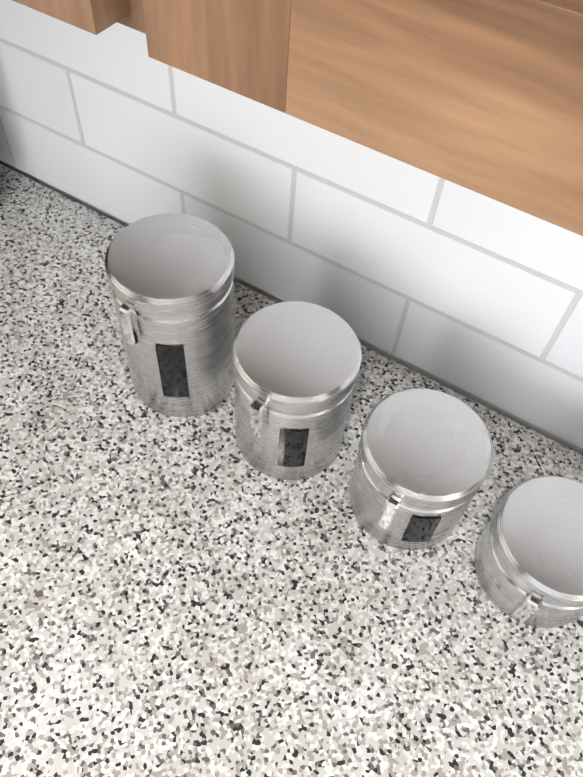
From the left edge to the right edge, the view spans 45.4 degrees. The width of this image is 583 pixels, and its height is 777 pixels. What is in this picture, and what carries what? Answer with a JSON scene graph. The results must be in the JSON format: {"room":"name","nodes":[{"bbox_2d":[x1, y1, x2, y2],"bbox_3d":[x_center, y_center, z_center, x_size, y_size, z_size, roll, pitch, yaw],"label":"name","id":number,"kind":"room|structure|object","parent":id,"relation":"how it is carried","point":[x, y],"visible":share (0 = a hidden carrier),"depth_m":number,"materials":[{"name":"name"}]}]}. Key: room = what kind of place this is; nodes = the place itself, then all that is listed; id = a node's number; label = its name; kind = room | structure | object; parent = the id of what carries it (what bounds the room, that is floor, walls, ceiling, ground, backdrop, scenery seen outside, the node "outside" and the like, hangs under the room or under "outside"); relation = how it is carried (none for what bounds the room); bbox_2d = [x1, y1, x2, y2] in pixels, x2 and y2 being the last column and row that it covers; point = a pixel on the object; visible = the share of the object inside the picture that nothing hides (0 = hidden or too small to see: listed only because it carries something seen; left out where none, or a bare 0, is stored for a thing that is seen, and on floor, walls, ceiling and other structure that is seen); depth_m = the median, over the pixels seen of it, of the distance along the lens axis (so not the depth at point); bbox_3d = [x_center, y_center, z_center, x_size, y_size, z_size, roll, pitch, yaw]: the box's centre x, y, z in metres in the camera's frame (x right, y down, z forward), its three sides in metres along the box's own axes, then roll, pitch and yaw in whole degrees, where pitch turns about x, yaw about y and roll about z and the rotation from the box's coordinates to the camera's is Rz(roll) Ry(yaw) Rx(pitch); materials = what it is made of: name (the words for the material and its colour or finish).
{"room":"kitchen","nodes":[
{"label":"kitchen","id":0,"kind":"room"},
{"bbox_2d":[0,160,582,454],"bbox_3d":[1.144,0.240,0.288,4.000,2.500,0.120,28,58,15],"label":"wall","id":1,"kind":"structure","parent":0,"point":[480,401],"depth_m":0.84,"materials":[{"name":"white paint"}]},
{"bbox_2d":[12,0,311,120],"bbox_3d":[-0.248,-0.709,-0.001,0.854,1.080,0.338,28,58,15],"label":"upper cabinet","id":2,"kind":"object","parent":1,"relation":"attached to","point":[256,50],"depth_m":0.23,"materials":[{"name":"brown wood"}]},
{"bbox_2d":[0,0,582,449],"bbox_3d":[1.107,0.317,0.301,3.998,0.555,0.008,28,58,15],"label":"tile backsplash","id":3,"kind":"structure","parent":1,"relation":"attached to","point":[476,294],"depth_m":0.74,"materials":[{"name":"white tile"}]},
{"bbox_2d":[304,0,582,235],"bbox_3d":[0.389,-0.368,-0.199,0.924,1.080,0.338,28,58,15],"label":"upper cabinet","id":4,"kind":"object","parent":1,"relation":"attached to","point":[484,97],"depth_m":0.20,"materials":[{"name":"brown wood"}]},
{"bbox_3d":[1.986,2.452,0.355,7.650,0.060,8.720,28,58,15],"label":"floor","id":5,"kind":"structure","parent":0,"visible":0},
{"bbox_3d":[-0.106,0.441,1.061,1.567,0.869,0.664,28,58,15],"label":"base cabinet","id":6,"kind":"object","parent":5,"relation":"on","visible":0},
{"bbox_2d":[0,164,582,776],"bbox_3d":[-0.097,0.171,0.691,1.609,0.042,0.646,28,58,15],"label":"countertop","id":7,"kind":"structure","parent":6,"relation":"on","point":[196,596],"depth_m":0.65,"materials":[{"name":"stone"}]},
{"bbox_2d":[104,213,234,416],"bbox_3d":[-0.119,-0.065,0.712,0.118,0.191,0.129,28,58,15],"label":"canister","id":8,"kind":"object","parent":7,"relation":"on","point":[170,277],"visible":1,"depth_m":0.65,"materials":[{"name":"silver metal"}]},
{"bbox_2d":[232,301,361,479],"bbox_3d":[-0.001,0.009,0.690,0.118,0.153,0.129,28,58,15],"label":"canister","id":9,"kind":"object","parent":7,"relation":"on","point":[296,365],"visible":1,"depth_m":0.64,"materials":[{"name":"silver metal"}]},
{"bbox_2d":[349,388,493,549],"bbox_3d":[0.117,0.083,0.667,0.118,0.119,0.129,28,58,15],"label":"canister","id":10,"kind":"object","parent":7,"relation":"on","point":[423,465],"visible":1,"depth_m":0.62,"materials":[{"name":"silver metal"}]},
{"bbox_2d":[474,475,582,627],"bbox_3d":[0.235,0.155,0.643,0.118,0.089,0.129,28,58,15],"label":"canister","id":11,"kind":"object","parent":7,"relation":"on","point":[528,558],"visible":1,"depth_m":0.61,"materials":[{"name":"silver metal"}]}
]}

